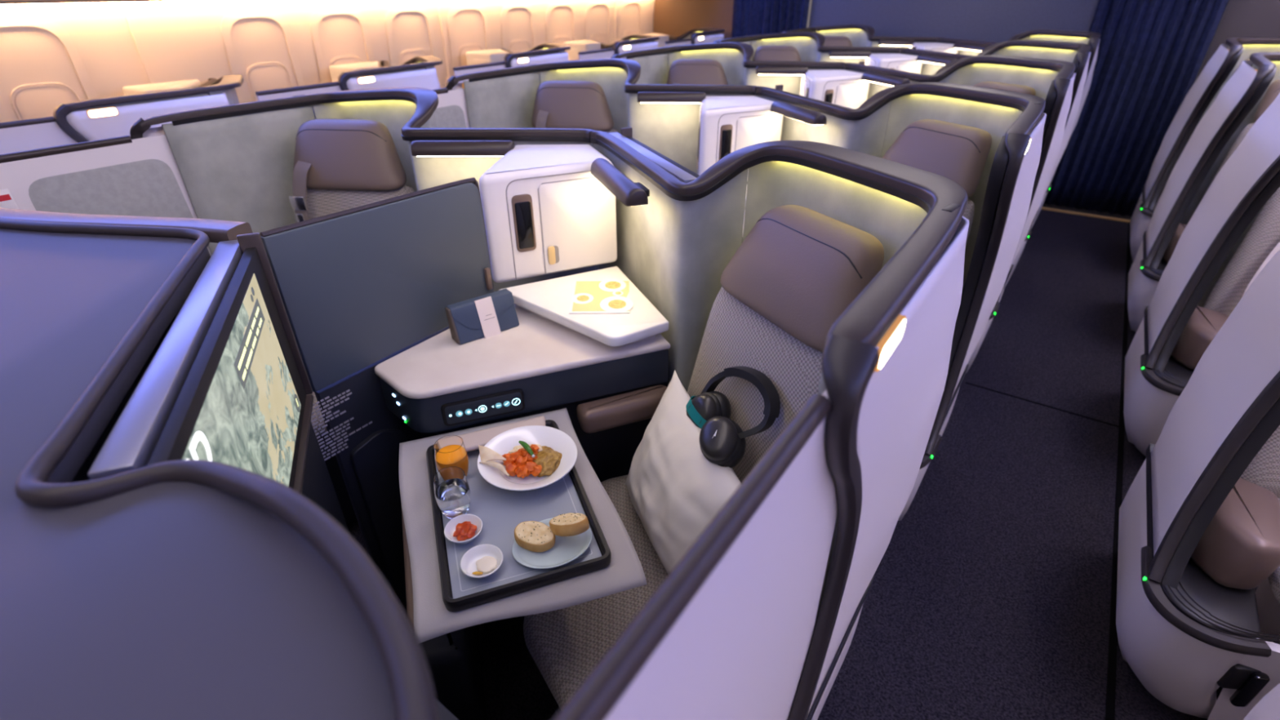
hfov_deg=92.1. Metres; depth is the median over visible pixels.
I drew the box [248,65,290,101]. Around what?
shade
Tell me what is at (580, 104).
seat
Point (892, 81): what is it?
reading lamp
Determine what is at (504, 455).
chicken piece
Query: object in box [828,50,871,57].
reading lamp
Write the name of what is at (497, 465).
wedge
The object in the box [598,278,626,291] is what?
print
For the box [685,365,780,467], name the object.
headphones
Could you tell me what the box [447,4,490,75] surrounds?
window
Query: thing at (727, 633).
sliding door
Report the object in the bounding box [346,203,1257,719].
floor
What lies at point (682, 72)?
seat
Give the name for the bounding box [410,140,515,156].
reading lamp
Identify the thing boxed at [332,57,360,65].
shade
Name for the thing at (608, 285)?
print
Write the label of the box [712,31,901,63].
shell
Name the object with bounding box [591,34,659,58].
shell
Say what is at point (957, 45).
reading lamp
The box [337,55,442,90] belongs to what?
shell
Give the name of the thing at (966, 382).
trim
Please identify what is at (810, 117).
reading lamp
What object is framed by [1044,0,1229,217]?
curtain
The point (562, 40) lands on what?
shade
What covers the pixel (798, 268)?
seat
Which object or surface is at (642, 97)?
reading lamp
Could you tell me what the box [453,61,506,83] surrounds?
sliding door
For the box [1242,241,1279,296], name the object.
belt
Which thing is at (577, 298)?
print
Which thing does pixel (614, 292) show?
print
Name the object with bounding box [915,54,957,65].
reading lamp
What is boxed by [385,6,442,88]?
window
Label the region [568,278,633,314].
menu card
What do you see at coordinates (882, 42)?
reading lamp
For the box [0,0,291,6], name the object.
light
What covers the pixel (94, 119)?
shell
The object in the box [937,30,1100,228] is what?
shell
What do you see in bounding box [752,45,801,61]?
seat
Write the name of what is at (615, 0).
trim
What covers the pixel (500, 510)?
serving tray
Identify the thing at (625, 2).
window
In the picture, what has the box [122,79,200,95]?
base cabinet
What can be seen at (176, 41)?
wall
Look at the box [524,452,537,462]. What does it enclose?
chicken piece
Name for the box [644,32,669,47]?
base cabinet
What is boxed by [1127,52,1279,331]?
shell
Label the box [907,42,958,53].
storage cabinet
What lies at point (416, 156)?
diffuser
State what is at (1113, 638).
trim
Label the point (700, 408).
ear cup
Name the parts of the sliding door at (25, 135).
rail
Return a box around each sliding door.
[0,116,77,154]
[255,81,341,101]
[429,87,469,128]
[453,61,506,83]
[552,390,837,719]
[577,48,614,60]
[664,38,691,46]
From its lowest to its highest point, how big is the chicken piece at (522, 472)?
0.028 m
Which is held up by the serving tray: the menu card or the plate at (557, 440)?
the plate at (557, 440)
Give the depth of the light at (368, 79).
3.04 m
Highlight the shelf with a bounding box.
[498,266,668,346]
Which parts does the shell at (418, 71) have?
trim, panel, cap rail, aisle panel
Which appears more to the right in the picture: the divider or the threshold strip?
the threshold strip
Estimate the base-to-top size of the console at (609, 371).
0.848 m
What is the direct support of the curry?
in the plate at (557, 440)
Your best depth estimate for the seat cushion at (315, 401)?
1.81 m
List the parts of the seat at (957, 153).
backrest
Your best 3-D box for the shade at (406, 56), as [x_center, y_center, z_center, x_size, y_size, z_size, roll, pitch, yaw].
[-1.611,-2.039,4.454,0.021,0.335,0.230,20,36,29]
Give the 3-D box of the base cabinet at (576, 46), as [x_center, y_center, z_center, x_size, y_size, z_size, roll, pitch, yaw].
[-0.447,-2.309,5.683,0.311,1.115,0.363,20,36,29]
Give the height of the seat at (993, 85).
1.162 m
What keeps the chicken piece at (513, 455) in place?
in the plate at (557, 440)
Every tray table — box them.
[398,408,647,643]
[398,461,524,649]
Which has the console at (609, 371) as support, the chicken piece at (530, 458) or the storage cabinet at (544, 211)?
the storage cabinet at (544, 211)
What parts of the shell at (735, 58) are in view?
trim, panel, cap rail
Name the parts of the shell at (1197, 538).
trim, trim, aisle panel, armrest, latch plate, latch lever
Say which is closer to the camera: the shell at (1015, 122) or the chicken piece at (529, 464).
the chicken piece at (529, 464)
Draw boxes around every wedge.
[478,444,506,462]
[479,462,509,476]
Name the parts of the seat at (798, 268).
backrest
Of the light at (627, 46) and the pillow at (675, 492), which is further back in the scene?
the light at (627, 46)
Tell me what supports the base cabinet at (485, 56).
on the floor
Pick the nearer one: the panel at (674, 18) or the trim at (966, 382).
the trim at (966, 382)
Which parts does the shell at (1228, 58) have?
trim, armrest, aisle panel, trim, cap rail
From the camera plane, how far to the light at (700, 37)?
5.36 m
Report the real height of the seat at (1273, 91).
1.162 m
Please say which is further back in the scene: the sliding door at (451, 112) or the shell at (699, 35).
the shell at (699, 35)
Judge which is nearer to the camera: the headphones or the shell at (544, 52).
the headphones
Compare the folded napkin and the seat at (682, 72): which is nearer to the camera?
the folded napkin
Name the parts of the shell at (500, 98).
trim, aisle panel, panel, cap rail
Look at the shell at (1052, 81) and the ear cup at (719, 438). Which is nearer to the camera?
the ear cup at (719, 438)
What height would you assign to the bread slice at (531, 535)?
0.029 m
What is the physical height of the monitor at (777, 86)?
0.339 m
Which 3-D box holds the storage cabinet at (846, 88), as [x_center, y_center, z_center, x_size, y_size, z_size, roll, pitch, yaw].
[1.018,-1.359,3.268,0.333,0.290,0.359,-1,31,-1]
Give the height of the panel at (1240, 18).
2.200 m
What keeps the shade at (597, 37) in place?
attached to the window at (597, 37)
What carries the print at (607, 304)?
on the menu card
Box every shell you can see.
[53,74,243,142]
[129,87,598,291]
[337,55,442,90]
[444,57,757,184]
[501,43,570,67]
[590,130,968,719]
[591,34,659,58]
[610,42,845,94]
[669,27,724,44]
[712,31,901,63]
[755,82,1046,520]
[782,24,938,48]
[844,55,1075,373]
[900,40,1090,286]
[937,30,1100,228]
[1115,249,1279,719]
[1124,93,1279,456]
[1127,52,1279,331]
[1129,37,1279,261]
[1243,683,1279,719]
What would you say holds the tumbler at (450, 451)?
on the serving tray
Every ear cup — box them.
[685,391,720,428]
[698,416,740,464]
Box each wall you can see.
[0,0,654,121]
[311,325,449,615]
[808,0,1098,42]
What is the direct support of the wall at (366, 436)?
on the floor
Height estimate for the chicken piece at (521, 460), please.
0.026 m
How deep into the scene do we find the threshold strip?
4.83 m
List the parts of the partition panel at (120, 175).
rail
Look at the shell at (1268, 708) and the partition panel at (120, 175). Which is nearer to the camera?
the shell at (1268, 708)
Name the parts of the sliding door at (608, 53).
rail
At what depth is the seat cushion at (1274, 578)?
1.35 m
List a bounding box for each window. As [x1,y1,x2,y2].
[0,18,98,122]
[220,11,305,103]
[310,8,374,83]
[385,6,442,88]
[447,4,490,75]
[500,3,537,53]
[546,2,576,44]
[585,0,611,44]
[618,0,642,39]
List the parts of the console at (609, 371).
control panel, panel glass, panel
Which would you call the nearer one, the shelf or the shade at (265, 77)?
the shelf
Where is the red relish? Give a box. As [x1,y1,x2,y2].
[453,520,476,541]
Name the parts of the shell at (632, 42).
trim, cap rail, panel, aisle panel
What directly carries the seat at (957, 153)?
on the floor
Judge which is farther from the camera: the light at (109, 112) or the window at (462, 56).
the window at (462, 56)
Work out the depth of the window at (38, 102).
2.89 m
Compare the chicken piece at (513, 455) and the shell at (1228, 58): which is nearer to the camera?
the chicken piece at (513, 455)
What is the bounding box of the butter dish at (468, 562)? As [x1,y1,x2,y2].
[460,544,502,578]
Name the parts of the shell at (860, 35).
cap rail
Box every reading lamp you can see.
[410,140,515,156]
[591,158,649,206]
[637,92,705,103]
[755,66,808,75]
[770,100,826,125]
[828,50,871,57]
[861,71,910,86]
[878,40,914,45]
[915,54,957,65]
[952,42,988,51]
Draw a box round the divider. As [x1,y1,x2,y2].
[259,177,493,391]
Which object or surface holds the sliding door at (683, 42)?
attached to the shell at (699, 35)
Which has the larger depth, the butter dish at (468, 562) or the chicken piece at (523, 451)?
the chicken piece at (523, 451)
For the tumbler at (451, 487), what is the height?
0.086 m
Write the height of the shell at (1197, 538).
1.248 m
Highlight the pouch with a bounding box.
[444,288,519,344]
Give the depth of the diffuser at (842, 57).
4.05 m
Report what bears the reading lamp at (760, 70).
attached to the shell at (735, 58)
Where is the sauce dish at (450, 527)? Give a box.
[444,514,482,544]
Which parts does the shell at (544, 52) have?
trim, cap rail, panel, aisle panel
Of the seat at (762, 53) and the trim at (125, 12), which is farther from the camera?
the seat at (762, 53)
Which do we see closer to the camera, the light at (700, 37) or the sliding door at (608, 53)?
the sliding door at (608, 53)
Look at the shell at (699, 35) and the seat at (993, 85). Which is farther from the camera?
the shell at (699, 35)
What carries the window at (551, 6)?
in the wall at (176, 41)
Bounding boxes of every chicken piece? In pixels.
[502,453,510,462]
[502,456,515,466]
[505,462,517,475]
[510,450,522,462]
[515,455,528,466]
[515,464,529,478]
[517,448,527,457]
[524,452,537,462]
[525,461,537,474]
[529,444,539,454]
[530,465,542,476]
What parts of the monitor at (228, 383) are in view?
caption panel, frame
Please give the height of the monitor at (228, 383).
0.339 m
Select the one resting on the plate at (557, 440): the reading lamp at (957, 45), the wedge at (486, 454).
the wedge at (486, 454)
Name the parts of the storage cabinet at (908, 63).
door, door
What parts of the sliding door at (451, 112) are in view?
rail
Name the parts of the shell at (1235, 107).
trim, armrest, aisle panel, trim, panel, cap rail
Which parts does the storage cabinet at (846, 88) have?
door, door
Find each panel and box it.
[0,134,211,256]
[653,0,733,39]
[1193,0,1279,84]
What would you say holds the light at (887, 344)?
on the shell at (886, 358)
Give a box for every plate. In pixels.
[477,425,577,490]
[511,517,591,568]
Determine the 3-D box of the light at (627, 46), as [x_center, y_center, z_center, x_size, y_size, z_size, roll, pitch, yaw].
[-0.099,-2.323,4.585,0.009,0.029,0.095,20,36,29]
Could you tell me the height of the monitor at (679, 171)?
0.339 m
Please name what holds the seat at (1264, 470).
on the floor
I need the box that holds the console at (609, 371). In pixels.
[374,266,670,482]
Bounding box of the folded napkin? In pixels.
[457,416,545,452]
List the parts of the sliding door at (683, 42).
door panel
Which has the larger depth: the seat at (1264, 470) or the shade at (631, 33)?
the shade at (631, 33)
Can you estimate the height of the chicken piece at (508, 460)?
0.025 m
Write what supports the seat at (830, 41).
on the floor
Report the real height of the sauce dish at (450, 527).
0.021 m
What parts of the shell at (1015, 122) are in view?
cap rail, trim, trim, aisle panel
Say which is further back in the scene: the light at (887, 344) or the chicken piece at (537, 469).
the chicken piece at (537, 469)
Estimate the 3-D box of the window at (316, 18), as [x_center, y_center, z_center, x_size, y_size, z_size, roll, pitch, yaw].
[-1.900,-1.882,4.029,0.051,0.710,0.426,20,36,29]
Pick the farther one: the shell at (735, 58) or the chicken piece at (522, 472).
the shell at (735, 58)
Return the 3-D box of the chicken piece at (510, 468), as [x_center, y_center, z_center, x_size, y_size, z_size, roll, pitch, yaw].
[-0.251,0.215,1.214,0.029,0.028,0.030,20,36,29]
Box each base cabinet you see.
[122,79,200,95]
[328,61,379,82]
[465,48,508,66]
[563,39,600,61]
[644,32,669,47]
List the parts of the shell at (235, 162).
trim, aisle panel, panel, cap rail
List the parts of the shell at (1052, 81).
cap rail, trim, trim, aisle panel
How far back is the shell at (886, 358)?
1.04 m
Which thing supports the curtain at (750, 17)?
hanging from the ceiling
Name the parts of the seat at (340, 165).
seat, backrest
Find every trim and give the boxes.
[124,11,152,84]
[438,3,449,77]
[613,0,616,41]
[965,382,1119,426]
[1105,220,1130,719]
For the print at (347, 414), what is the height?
0.145 m
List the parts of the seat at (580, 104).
backrest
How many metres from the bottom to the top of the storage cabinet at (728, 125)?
0.290 m
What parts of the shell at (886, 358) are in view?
cap rail, panel, trim, aisle panel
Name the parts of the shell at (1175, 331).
trim, armrest, trim, aisle panel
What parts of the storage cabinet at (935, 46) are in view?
door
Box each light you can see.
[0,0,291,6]
[86,106,119,118]
[357,75,375,84]
[517,57,528,63]
[622,44,631,49]
[697,35,703,40]
[874,314,906,372]
[1024,137,1031,154]
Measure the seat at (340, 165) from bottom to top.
1.162 m
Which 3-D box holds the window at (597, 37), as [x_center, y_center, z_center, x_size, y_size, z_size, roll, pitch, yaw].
[-0.393,-3.017,5.890,0.051,0.710,0.426,20,36,29]
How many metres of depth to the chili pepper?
1.23 m
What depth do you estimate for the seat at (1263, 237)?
2.20 m
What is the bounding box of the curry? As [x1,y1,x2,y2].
[533,445,562,477]
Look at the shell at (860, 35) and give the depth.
5.03 m
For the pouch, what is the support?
on the console at (609, 371)
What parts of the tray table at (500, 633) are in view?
support post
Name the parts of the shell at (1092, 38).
cap rail, trim, aisle panel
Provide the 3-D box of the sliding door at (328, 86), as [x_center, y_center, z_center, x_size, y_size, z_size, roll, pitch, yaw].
[-1.501,-0.816,3.167,0.021,1.106,0.575,20,36,29]
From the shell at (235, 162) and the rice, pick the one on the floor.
the shell at (235, 162)
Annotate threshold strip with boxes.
[1041,206,1129,222]
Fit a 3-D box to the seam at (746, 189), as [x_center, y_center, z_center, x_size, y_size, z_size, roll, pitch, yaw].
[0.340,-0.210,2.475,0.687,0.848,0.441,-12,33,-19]
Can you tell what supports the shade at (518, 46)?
attached to the window at (518, 46)
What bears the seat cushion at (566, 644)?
on the seat at (798, 268)
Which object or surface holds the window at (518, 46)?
in the wall at (176, 41)
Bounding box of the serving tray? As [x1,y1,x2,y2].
[426,419,610,612]
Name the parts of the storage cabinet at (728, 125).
door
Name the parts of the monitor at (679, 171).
frame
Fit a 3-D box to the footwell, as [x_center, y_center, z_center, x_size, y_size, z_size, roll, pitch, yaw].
[-0.401,0.642,1.099,0.281,0.825,1.019,-12,33,-19]
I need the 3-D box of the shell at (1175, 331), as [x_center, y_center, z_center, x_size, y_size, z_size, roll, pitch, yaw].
[2.514,-0.212,2.061,1.397,1.248,0.774,9,33,15]
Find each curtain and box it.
[731,0,809,38]
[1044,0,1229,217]
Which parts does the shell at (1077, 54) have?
cap rail, trim, trim, aisle panel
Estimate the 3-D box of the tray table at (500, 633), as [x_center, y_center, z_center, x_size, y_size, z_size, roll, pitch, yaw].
[-0.272,0.563,1.377,0.365,0.670,0.460,-11,33,-17]
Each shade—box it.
[14,85,76,119]
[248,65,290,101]
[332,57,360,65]
[400,51,425,64]
[459,46,480,66]
[509,41,528,53]
[553,37,568,44]
[591,34,605,44]
[623,31,635,37]
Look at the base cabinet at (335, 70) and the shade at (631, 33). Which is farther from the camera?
the shade at (631, 33)
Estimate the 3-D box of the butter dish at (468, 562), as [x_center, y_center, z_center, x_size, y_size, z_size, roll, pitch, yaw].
[-0.264,0.343,1.036,0.070,0.021,0.070,20,36,29]
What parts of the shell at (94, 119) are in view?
trim, panel, aisle panel, cap rail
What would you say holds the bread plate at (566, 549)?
on the serving tray
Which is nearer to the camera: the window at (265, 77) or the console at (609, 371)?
the console at (609, 371)
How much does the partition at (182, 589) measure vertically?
1.194 m
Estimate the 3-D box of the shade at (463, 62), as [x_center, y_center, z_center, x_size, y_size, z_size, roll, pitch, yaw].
[-1.309,-2.266,4.826,0.021,0.335,0.230,20,36,29]
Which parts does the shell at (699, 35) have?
trim, panel, aisle panel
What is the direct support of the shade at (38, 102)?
attached to the window at (38, 102)
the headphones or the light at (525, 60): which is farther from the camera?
the light at (525, 60)
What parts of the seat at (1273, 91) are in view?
backrest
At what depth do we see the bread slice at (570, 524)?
1.05 m
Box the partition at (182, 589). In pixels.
[0,207,439,719]
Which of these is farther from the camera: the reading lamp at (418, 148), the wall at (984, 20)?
the wall at (984, 20)
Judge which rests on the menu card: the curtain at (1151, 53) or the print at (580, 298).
the print at (580, 298)
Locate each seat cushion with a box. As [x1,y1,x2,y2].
[307,391,327,436]
[523,475,668,709]
[1267,497,1279,604]
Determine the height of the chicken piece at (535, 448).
0.019 m
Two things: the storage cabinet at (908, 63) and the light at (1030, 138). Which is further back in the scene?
the storage cabinet at (908, 63)
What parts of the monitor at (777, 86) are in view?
frame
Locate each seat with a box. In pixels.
[288,119,413,523]
[523,204,884,711]
[531,80,617,133]
[666,59,728,84]
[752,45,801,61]
[823,35,852,46]
[881,119,991,248]
[973,81,1035,95]
[1191,79,1279,217]
[1202,186,1279,316]
[1240,425,1279,644]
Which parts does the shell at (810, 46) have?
panel, cap rail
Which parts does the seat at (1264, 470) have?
backrest, seat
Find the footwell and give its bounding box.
[302,422,486,719]
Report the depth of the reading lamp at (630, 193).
1.41 m
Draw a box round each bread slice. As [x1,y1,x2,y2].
[514,520,555,552]
[549,512,589,536]
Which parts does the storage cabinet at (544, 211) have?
handle, door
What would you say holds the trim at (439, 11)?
attached to the wall at (176, 41)
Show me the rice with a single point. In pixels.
(516, 448)
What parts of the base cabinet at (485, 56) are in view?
door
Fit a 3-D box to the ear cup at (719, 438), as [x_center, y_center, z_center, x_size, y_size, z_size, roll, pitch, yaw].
[0.158,0.155,1.220,0.090,0.072,0.085,20,36,29]
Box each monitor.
[88,232,313,493]
[608,127,699,182]
[775,84,854,109]
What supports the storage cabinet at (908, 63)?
on the console
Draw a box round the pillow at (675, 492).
[624,369,741,573]
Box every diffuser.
[416,155,502,156]
[758,74,786,75]
[842,57,867,57]
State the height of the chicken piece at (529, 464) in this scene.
0.027 m
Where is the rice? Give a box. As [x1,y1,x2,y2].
[508,444,542,453]
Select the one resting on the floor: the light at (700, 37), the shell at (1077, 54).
the shell at (1077, 54)
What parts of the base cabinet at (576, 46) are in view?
door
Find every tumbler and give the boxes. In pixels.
[433,466,470,519]
[434,435,468,476]
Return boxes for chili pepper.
[518,440,534,457]
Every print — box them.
[311,389,372,460]
[571,293,593,303]
[577,295,589,301]
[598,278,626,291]
[600,296,633,312]
[604,281,621,288]
[608,299,626,308]
[612,290,622,295]
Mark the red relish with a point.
(464, 531)
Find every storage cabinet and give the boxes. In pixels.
[479,144,617,283]
[696,95,782,181]
[799,70,870,109]
[864,53,922,73]
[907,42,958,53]
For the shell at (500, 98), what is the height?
1.244 m
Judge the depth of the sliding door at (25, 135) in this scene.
2.14 m
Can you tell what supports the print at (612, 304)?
on the menu card
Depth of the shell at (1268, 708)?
0.81 m
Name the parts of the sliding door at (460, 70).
rail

